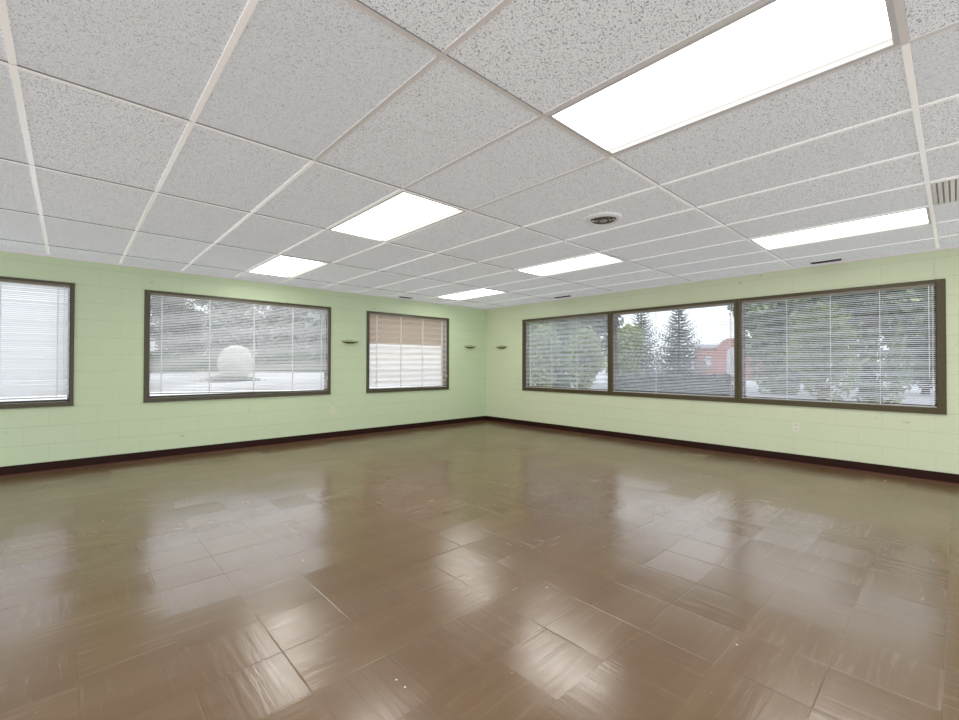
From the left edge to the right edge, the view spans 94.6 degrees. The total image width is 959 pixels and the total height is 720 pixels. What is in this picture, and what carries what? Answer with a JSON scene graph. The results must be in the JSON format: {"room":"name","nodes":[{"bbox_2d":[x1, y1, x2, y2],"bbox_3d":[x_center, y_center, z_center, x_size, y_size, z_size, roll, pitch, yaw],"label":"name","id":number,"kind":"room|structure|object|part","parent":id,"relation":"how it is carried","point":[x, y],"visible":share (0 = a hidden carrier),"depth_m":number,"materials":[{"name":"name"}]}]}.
{"room":"community hall","nodes":[
{"label":"community hall","id":0,"kind":"room"},
{"bbox_2d":[0,251,485,466],"bbox_3d":[-3.489,-0.014,6.134,9.660,2.486,0.240,1,-1,-43],"label":"wall","id":1,"kind":"structure","parent":0,"point":[109,415],"depth_m":5.66,"materials":[{"name":"green paint"}]},
{"bbox_2d":[0,276,74,408],"bbox_3d":[-5.451,-0.186,4.237,2.316,1.378,0.167,1,-1,-43],"label":"window","id":2,"kind":"structure","parent":1,"relation":"in","point":[69,401],"depth_m":4.94,"materials":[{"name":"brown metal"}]},
{"bbox_2d":[0,279,70,399],"bbox_3d":[-5.410,-0.220,4.204,2.226,1.259,0.051,1,-1,-43],"label":"blind","id":3,"kind":"object","parent":2,"relation":"attached to","point":[20,363],"visible":1,"depth_m":4.77,"materials":[{"name":"white plastic"}]},
{"bbox_3d":[-4.993,-0.208,4.605,0.009,1.223,0.028,1,-1,-43],"label":"ladder cord","id":4,"kind":"part","parent":3,"relation":"part of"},
{"bbox_3d":[-5.419,0.404,4.205,2.224,0.012,0.024,1,-1,-43],"label":"rail","id":5,"kind":"part","parent":3,"relation":"part of","materials":[{"name":"white plastic"}]},
{"bbox_3d":[-4.675,-0.204,4.900,0.009,1.223,0.028,1,-1,-43],"label":"ladder cord","id":6,"kind":"part","parent":3,"relation":"part of","materials":[{"name":"white fabric"}]},
{"bbox_3d":[-5.399,0.491,4.172,2.312,0.018,0.010,1,-1,-43],"label":"sill","id":7,"kind":"part","parent":2,"relation":"part of","materials":[{"name":"grey metal"}]},
{"bbox_2d":[143,290,330,402],"bbox_3d":[-3.272,-0.159,6.257,2.368,1.380,0.167,1,-1,-43],"label":"window","id":8,"kind":"structure","parent":1,"relation":"in","point":[146,396],"depth_m":5.93,"materials":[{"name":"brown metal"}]},
{"bbox_3d":[-3.220,0.519,6.191,2.364,0.018,0.010,1,-1,-43],"label":"sill","id":9,"kind":"part","parent":8,"relation":"part of","materials":[{"name":"grey metal"}]},
{"bbox_2d":[149,292,327,393],"bbox_3d":[-3.231,-0.172,6.223,2.278,1.302,0.051,1,-1,-43],"label":"blind","id":10,"kind":"object","parent":8,"relation":"attached to","point":[161,383],"visible":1,"depth_m":6.09,"materials":[{"name":"white plastic"}]},
{"bbox_3d":[-3.982,-0.197,5.542,0.009,1.224,0.028,1,-1,-43],"label":"ladder cord","id":11,"kind":"part","parent":10,"relation":"part of","materials":[{"name":"white fabric"}]},
{"bbox_3d":[-3.598,-0.187,5.898,0.009,1.234,0.028,1,-1,-43],"label":"ladder cord","id":12,"kind":"part","parent":10,"relation":"part of","materials":[{"name":"white fabric"}]},
{"bbox_3d":[-3.240,0.450,6.224,2.276,0.057,0.024,1,-1,-43],"label":"rail","id":13,"kind":"part","parent":10,"relation":"part of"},
{"bbox_3d":[-3.197,-0.177,6.270,0.009,1.245,0.028,1,-1,-43],"label":"ladder cord","id":14,"kind":"part","parent":10,"relation":"part of","materials":[{"name":"white fabric"}]},
{"bbox_3d":[-2.804,-0.166,6.634,0.009,1.255,0.028,1,-1,-43],"label":"ladder cord","id":15,"kind":"part","parent":10,"relation":"part of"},
{"bbox_3d":[-2.478,-0.158,6.936,0.009,1.264,0.028,1,-1,-43],"label":"ladder cord","id":16,"kind":"part","parent":10,"relation":"part of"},
{"bbox_2d":[0,416,485,476],"bbox_3d":[-3.400,1.178,6.022,9.660,0.100,0.028,1,-1,-43],"label":"baseboard","id":17,"kind":"structure","parent":1,"relation":"attached to","point":[148,455],"depth_m":5.81,"materials":[{"name":"rubber"}]},
{"bbox_2d":[330,407,334,413],"bbox_3d":[-2.334,0.802,7.025,0.072,0.116,0.010,1,-1,-43],"label":"wall outlet","id":18,"kind":"object","parent":1,"relation":"attached to","point":[332,409],"visible":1,"depth_m":7.02,"materials":[{"name":"beige plastic"}]},
{"bbox_2d":[341,339,358,343],"bbox_3d":[-2.090,-0.296,7.204,0.300,0.075,0.096,1,-1,-43],"label":"wall sconce","id":19,"kind":"object","parent":1,"relation":"attached to","point":[346,341],"visible":1,"depth_m":7.16,"materials":[{"name":"green metal"}]},
{"bbox_3d":[-2.090,-0.294,7.203,0.300,0.044,0.095,1,-1,-43],"label":"lamp shade","id":20,"kind":"part","parent":19,"relation":"part of","materials":[{"name":"green metal"}]},
{"bbox_2d":[366,311,448,392],"bbox_3d":[-1.293,-0.128,8.091,1.770,1.384,0.167,1,-1,-43],"label":"window","id":21,"kind":"structure","parent":1,"relation":"in","point":[446,363],"depth_m":7.95,"materials":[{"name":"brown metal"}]},
{"bbox_2d":[369,313,446,388],"bbox_3d":[-1.253,-0.142,8.057,1.680,1.304,0.051,1,-1,-43],"label":"blind","id":22,"kind":"object","parent":21,"relation":"attached to","point":[441,336],"visible":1,"depth_m":8.01,"materials":[{"name":"white plastic"}]},
{"bbox_3d":[-1.765,-0.148,7.597,0.009,1.257,0.028,1,-1,-43],"label":"ladder cord","id":23,"kind":"part","parent":22,"relation":"part of","materials":[{"name":"white fabric"}]},
{"bbox_3d":[-1.408,-0.142,7.928,0.009,1.261,0.028,1,-1,-43],"label":"ladder cord","id":24,"kind":"part","parent":22,"relation":"part of","materials":[{"name":"white fabric"}]},
{"bbox_3d":[-1.261,0.498,8.058,1.678,0.024,0.024,1,-1,-43],"label":"rail","id":25,"kind":"part","parent":22,"relation":"part of","materials":[{"name":"white plastic"}]},
{"bbox_3d":[-0.644,-0.237,8.610,0.006,1.058,0.005,1,-1,-43],"label":"lift cord","id":26,"kind":"part","parent":22,"relation":"part of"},
{"bbox_3d":[-1.242,0.553,8.025,1.766,0.018,0.010,1,-1,-43],"label":"sill","id":27,"kind":"part","parent":21,"relation":"part of","materials":[{"name":"grey metal"}]},
{"bbox_2d":[464,345,475,348],"bbox_3d":[-0.169,-0.269,8.985,0.300,0.075,0.096,1,-1,-43],"label":"wall sconce","id":28,"kind":"object","parent":1,"relation":"attached to","point":[467,346],"visible":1,"depth_m":8.97,"materials":[{"name":"green metal"}]},
{"bbox_2d":[0,421,958,719],"bbox_3d":[-0.324,1.259,2.879,9.900,0.120,9.300,1,-1,-43],"label":"floor","id":29,"kind":"structure","parent":0,"point":[481,570],"depth_m":2.35,"materials":[{"name":"brown tile"}]},
{"bbox_2d":[0,0,958,308],"bbox_3d":[-0.319,-1.216,2.907,9.900,0.142,9.300,1,-1,-43],"label":"ceiling","id":30,"kind":"structure","parent":0,"point":[216,138],"depth_m":2.41,"materials":[{"name":"tile"}]},
{"bbox_2d":[247,255,329,277],"bbox_3d":[-2.376,-1.139,5.459,0.584,0.006,1.194,1,-1,-43],"label":"recessed light","id":31,"kind":"object","parent":30,"relation":"in","point":[283,266],"visible":1,"depth_m":5.39,"materials":[{"name":"white plastic"}]},
{"bbox_2d":[328,191,465,241],"bbox_3d":[-0.717,-1.155,3.670,0.584,0.006,1.194,1,-1,-43],"label":"recessed light","id":32,"kind":"object","parent":30,"relation":"in","point":[403,213],"visible":1,"depth_m":3.59,"materials":[{"name":"white plastic"}]},
{"bbox_2d":[439,289,506,299],"bbox_3d":[-0.139,-1.110,7.533,0.584,0.006,1.194,1,-1,-43],"label":"recessed light","id":33,"kind":"object","parent":30,"relation":"in","point":[478,293],"visible":1,"depth_m":7.49,"materials":[{"name":"white plastic"}]},
{"bbox_2d":[516,253,625,276],"bbox_3d":[1.072,-1.132,5.329,0.584,0.006,1.194,1,-1,-43],"label":"recessed light","id":34,"kind":"object","parent":30,"relation":"in","point":[597,259],"visible":1,"depth_m":5.29,"materials":[{"name":"white plastic"}]},
{"bbox_2d":[584,212,622,225],"bbox_3d":[1.008,-1.140,3.604,0.304,0.029,0.304,1,-1,-43],"label":"ceiling vent","id":35,"kind":"object","parent":30,"relation":"in","point":[602,218],"visible":1,"depth_m":3.58,"materials":[{"name":"white metal"}]},
{"bbox_2d":[547,0,899,155],"bbox_3d":[0.942,-1.172,1.881,0.584,0.006,1.194,1,-1,-43],"label":"recessed light","id":36,"kind":"object","parent":30,"relation":"in","point":[774,46],"visible":1,"depth_m":1.77,"materials":[{"name":"white plastic"}]},
{"bbox_2d":[811,259,841,263],"bbox_3d":[3.966,-1.126,5.065,0.060,0.011,0.280,1,-1,-43],"label":"ceiling vent","id":37,"kind":"object","parent":30,"relation":"in","point":[834,259],"visible":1,"depth_m":5.04,"materials":[{"name":"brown metal"}]},
{"bbox_2d":[750,207,931,250],"bbox_3d":[3.179,-1.143,3.954,0.584,0.006,1.194,1,-1,-43],"label":"recessed light","id":38,"kind":"object","parent":30,"relation":"in","point":[916,217],"visible":1,"depth_m":3.88,"materials":[{"name":"white plastic"}]},
{"bbox_2d":[931,177,958,205],"bbox_3d":[3.561,-1.154,2.645,0.584,0.011,1.194,1,-1,-43],"label":"ceiling vent","id":39,"kind":"object","parent":30,"relation":"in","point":[944,191],"visible":1,"depth_m":3.02,"materials":[{"name":"white metal"}]},
{"bbox_2d":[486,247,958,473],"bbox_3d":[3.221,0.002,6.177,0.240,2.486,9.300,1,-1,-43],"label":"wall","id":40,"kind":"structure","parent":0,"point":[921,441],"depth_m":5.65,"materials":[{"name":"green paint"}]},
{"bbox_2d":[522,311,609,394],"bbox_3d":[1.524,-0.103,7.923,0.167,1.364,1.890,1,-1,-43],"label":"window","id":41,"kind":"structure","parent":40,"relation":"in","point":[525,364],"depth_m":8.07,"materials":[{"name":"brown metal"}]},
{"bbox_3d":[1.465,0.567,7.862,0.010,0.018,1.886,1,-1,-43],"label":"sill","id":42,"kind":"part","parent":41,"relation":"part of","materials":[{"name":"brown metal"}]},
{"bbox_2d":[525,314,607,390],"bbox_3d":[1.494,-0.118,7.879,0.051,1.264,1.786,1,-1,-43],"label":"blind","id":43,"kind":"object","parent":41,"relation":"attached to","point":[558,320],"visible":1,"depth_m":7.79,"materials":[{"name":"white plastic"}]},
{"bbox_3d":[1.501,0.508,7.879,0.024,0.012,1.784,1,-1,-43],"label":"rail","id":44,"kind":"part","parent":43,"relation":"part of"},
{"bbox_2d":[610,299,737,402],"bbox_3d":[2.804,-0.116,6.543,0.167,1.364,1.866,1,-1,-43],"label":"window","id":45,"kind":"structure","parent":40,"relation":"in","point":[612,390],"depth_m":6.44,"materials":[{"name":"brown metal"}]},
{"bbox_2d":[613,302,733,396],"bbox_3d":[2.766,-0.131,6.507,0.051,1.264,1.786,1,-1,-43],"label":"blind","id":46,"kind":"object","parent":45,"relation":"attached to","point":[728,303],"visible":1,"depth_m":6.42,"materials":[{"name":"white plastic"}]},
{"bbox_3d":[2.652,-0.123,6.645,0.028,1.228,0.003,1,-1,-43],"label":"ladder cord","id":47,"kind":"part","parent":46,"relation":"part of","materials":[{"name":"white fabric"}]},
{"bbox_3d":[2.772,0.496,6.507,0.024,0.012,1.784,1,-1,-43],"label":"rail","id":48,"kind":"part","parent":46,"relation":"part of","materials":[{"name":"white plastic"}]},
{"bbox_3d":[3.350,-0.130,5.892,0.028,1.228,0.003,1,-1,-43],"label":"ladder cord","id":49,"kind":"part","parent":46,"relation":"part of","materials":[{"name":"white fabric"}]},
{"bbox_3d":[2.745,0.554,6.481,0.010,0.018,1.862,1,-1,-43],"label":"sill","id":50,"kind":"part","parent":45,"relation":"part of","materials":[{"name":"brown metal"}]},
{"bbox_2d":[486,416,958,484],"bbox_3d":[3.206,1.193,5.979,0.028,0.100,9.046,1,-1,-43],"label":"baseboard","id":51,"kind":"structure","parent":40,"relation":"attached to","point":[949,478],"depth_m":5.57,"materials":[{"name":"rubber"}]},
{"bbox_2d":[792,422,799,431],"bbox_3d":[3.817,0.805,5.338,0.010,0.116,0.072,1,-1,-43],"label":"wall outlet","id":52,"kind":"object","parent":40,"relation":"attached to","point":[795,425],"visible":1,"depth_m":5.33,"materials":[{"name":"beige plastic"}]},
{"bbox_2d":[737,278,946,414],"bbox_3d":[4.080,-0.129,5.165,0.167,1.364,1.882,1,-1,-43],"label":"window","id":53,"kind":"structure","parent":40,"relation":"in","point":[940,288],"depth_m":4.75,"materials":[{"name":"brown metal"}]},
{"bbox_2d":[741,283,936,407],"bbox_3d":[4.033,-0.143,5.140,0.051,1.264,1.774,1,-1,-43],"label":"blind","id":54,"kind":"object","parent":53,"relation":"attached to","point":[877,363],"visible":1,"depth_m":4.99,"materials":[{"name":"white plastic"}]},
{"bbox_3d":[3.775,-0.134,5.434,0.028,1.228,0.003,1,-1,-43],"label":"ladder cord","id":55,"kind":"part","parent":54,"relation":"part of","materials":[{"name":"white fabric"}]},
{"bbox_3d":[4.065,-0.137,5.121,0.028,1.228,0.003,1,-1,-43],"label":"ladder cord","id":56,"kind":"part","parent":54,"relation":"part of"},
{"bbox_3d":[4.039,0.483,5.140,0.024,0.012,1.772,1,-1,-43],"label":"rail","id":57,"kind":"part","parent":54,"relation":"part of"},
{"bbox_3d":[4.354,-0.140,4.809,0.028,1.228,0.003,1,-1,-43],"label":"ladder cord","id":58,"kind":"part","parent":54,"relation":"part of","materials":[{"name":"white fabric"}]},
{"bbox_3d":[4.625,-0.143,4.516,0.028,1.228,0.003,1,-1,-43],"label":"ladder cord","id":59,"kind":"part","parent":54,"relation":"part of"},
{"bbox_3d":[4.617,-0.243,4.498,0.005,1.036,0.006,1,-1,-43],"label":"lift cord","id":60,"kind":"part","parent":54,"relation":"part of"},
{"bbox_3d":[4.021,0.541,5.104,0.010,0.018,1.878,1,-1,-43],"label":"sill","id":61,"kind":"part","parent":53,"relation":"part of","materials":[{"name":"brown metal"}]},
{"label":"outside","id":62,"kind":"structure","parent":0,"visible":0},
{"bbox_2d":[0,371,440,401],"bbox_3d":[-40.475,1.963,60.471,250.000,0.200,129.750,1,-1,-43],"label":"gravel ground","id":63,"kind":"structure","parent":62,"point":[386,385],"depth_m":30.03,"materials":[{"name":"grey gravel"}]},
{"bbox_2d":[150,296,208,354],"bbox_3d":[-60.179,-6.567,90.347,12.403,18.121,13.581,0,-1,4],"label":"tree","id":64,"kind":"object","parent":63,"relation":"on","point":[185,305],"visible":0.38,"depth_m":87.05,"materials":[{"name":"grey plant"}]},
{"bbox_2d":[190,377,265,382],"bbox_3d":[-18.241,1.303,32.238,5.031,0.708,2.159,1,-1,-43],"label":"stone base","id":65,"kind":"object","parent":63,"relation":"on","point":[219,377],"visible":0.29,"depth_m":32.07,"materials":[{"name":"grey stone"}]},
{"bbox_2d":[199,301,265,353],"bbox_3d":[-45.118,-5.607,80.387,11.964,15.964,10.927,0,-1,19],"label":"tree","id":66,"kind":"object","parent":63,"relation":"on","point":[207,301],"visible":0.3,"depth_m":77.05,"materials":[{"name":"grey plant"}]},
{"bbox_2d":[216,346,254,373],"bbox_3d":[-19.289,0.222,35.041,2.700,2.801,2.700,1,-1,-43],"label":"boulder","id":67,"kind":"object","parent":63,"relation":"on","point":[228,346],"visible":0.33,"depth_m":34.09,"materials":[{"name":"white stone"}]},
{"bbox_2d":[150,350,323,371],"bbox_3d":[-38.788,0.353,67.637,32.402,3.643,2.292,1,-1,-30],"label":"hedge","id":68,"kind":"object","parent":63,"relation":"on","point":[294,356],"visible":0.27,"depth_m":66.47,"materials":[{"name":"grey plant"}]},
{"bbox_2d":[248,305,290,354],"bbox_3d":[-47.062,-6.438,99.010,12.403,18.121,13.581,0,-1,35],"label":"tree","id":69,"kind":"object","parent":63,"relation":"on","point":[252,305],"visible":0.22,"depth_m":96.61,"materials":[{"name":"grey plant"}]},
{"bbox_2d":[278,307,323,355],"bbox_3d":[-33.781,-5.520,85.708,10.927,15.964,11.964,1,-1,-40],"label":"tree","id":70,"kind":"object","parent":63,"relation":"on","point":[316,317],"visible":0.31,"depth_m":82.38,"materials":[{"name":"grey plant"}]},
{"bbox_2d":[370,315,440,345],"bbox_3d":[-1.265,-0.073,12.055,4.950,2.950,0.900,1,-1,-43],"label":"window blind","id":71,"kind":"object","parent":63,"relation":"on","point":[395,322],"visible":0.02,"depth_m":10.96,"materials":[{"name":"beige"}]},
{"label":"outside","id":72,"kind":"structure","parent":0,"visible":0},
{"bbox_2d":[531,369,934,404],"bbox_3d":[44.527,2.123,57.212,129.750,0.198,249.900,1,-1,-43],"label":"ground","id":73,"kind":"structure","parent":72,"point":[602,372],"depth_m":21.77,"materials":[{"name":"white snow"}]},
{"bbox_2d":[531,325,561,386],"bbox_3d":[2.236,0.073,16.344,1.662,2.803,1.529,0,-1,-20],"label":"tree","id":74,"kind":"object","parent":73,"relation":"on","point":[534,373],"visible":0.46,"depth_m":15.98,"materials":[{"name":"green plant"}]},
{"bbox_2d":[531,317,594,387],"bbox_3d":[3.708,-1.850,20.793,3.650,7.408,3.548,0,-1,25],"label":"leafy tree","id":75,"kind":"object","parent":73,"relation":"on","point":[564,382],"visible":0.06,"depth_m":20.00,"materials":[{"name":"green plant"}]},
{"bbox_2d":[565,327,604,388],"bbox_3d":[4.163,0.090,17.503,1.665,2.803,1.526,0,-1,20],"label":"tree","id":76,"kind":"object","parent":73,"relation":"on","point":[580,332],"visible":0.52,"depth_m":17.18,"materials":[{"name":"green plant"}]},
{"bbox_2d":[567,315,623,377],"bbox_3d":[6.875,-2.440,27.436,4.557,8.220,3.152,0,-1,36],"label":"leafy tree","id":77,"kind":"object","parent":73,"relation":"on","point":[600,322],"visible":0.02,"depth_m":26.30,"materials":[{"name":"green plant"}]},
{"bbox_2d":[605,324,645,372],"bbox_3d":[7.729,-0.182,23.250,2.078,3.504,1.911,1,-1,-30],"label":"tree","id":78,"kind":"object","parent":73,"relation":"on","point":[629,325],"visible":0.55,"depth_m":22.78,"materials":[{"name":"green plant"}]},
{"bbox_2d":[619,313,669,373],"bbox_3d":[10.940,-1.215,30.104,4.731,5.700,4.754,1,-1,-43],"label":"conifer","id":79,"kind":"object","parent":73,"relation":"on","point":[638,315],"visible":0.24,"depth_m":29.74,"materials":[{"name":"green plant"}]},
{"bbox_2d":[617,372,733,395],"bbox_3d":[7.502,1.010,17.326,4.289,1.060,1.004,0,-1,23],"label":"hedge","id":80,"kind":"object","parent":73,"relation":"on","point":[631,375],"visible":0.36,"depth_m":16.91,"materials":[{"name":"green plant"}]},
{"bbox_2d":[644,309,711,374],"bbox_3d":[11.478,-0.968,25.305,3.902,5.100,3.970,1,-1,-43],"label":"conifer","id":81,"kind":"object","parent":73,"relation":"on","point":[675,319],"visible":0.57,"depth_m":25.09,"materials":[{"name":"green plant"}]},
{"bbox_2d":[693,339,778,379],"bbox_3d":[25.524,-0.068,42.243,9.000,3.750,7.520,0,-1,30],"label":"building","id":82,"kind":"structure","parent":73,"relation":"on","point":[701,351],"depth_m":40.06,"materials":[{"name":"brick"}]},
{"bbox_2d":[726,298,816,394],"bbox_3d":[12.801,-1.844,19.446,3.240,7.408,4.019,0,-1,-25],"label":"leafy tree","id":83,"kind":"object","parent":73,"relation":"on","point":[784,302],"visible":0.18,"depth_m":18.94,"materials":[{"name":"green plant"}]},
{"bbox_2d":[782,299,836,389],"bbox_3d":[17.205,-2.663,22.622,3.302,8.612,4.774,0,-1,32],"label":"leafy tree","id":84,"kind":"object","parent":73,"relation":"on","point":[827,299],"visible":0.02,"depth_m":22.07,"materials":[{"name":"green plant"}]},
{"bbox_2d":[783,301,864,400],"bbox_3d":[9.802,-0.125,12.658,1.870,3.153,1.720,0,-1,36],"label":"tree","id":85,"kind":"object","parent":73,"relation":"on","point":[835,316],"visible":0.46,"depth_m":12.51,"materials":[{"name":"green plant"}]},
{"bbox_2d":[792,287,933,402],"bbox_3d":[12.636,-1.907,14.012,4.019,7.408,3.240,0,-1,2],"label":"leafy tree","id":86,"kind":"object","parent":73,"relation":"on","point":[898,324],"visible":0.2,"depth_m":13.81,"materials":[{"name":"green plant"}]},
{"bbox_2d":[893,292,946,393],"bbox_3d":[19.477,-2.691,19.788,4.774,8.612,3.302,0,-1,-27],"label":"leafy tree","id":87,"kind":"object","parent":73,"relation":"on","point":[926,330],"visible":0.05,"depth_m":18.83,"materials":[{"name":"green plant"}]}
]}

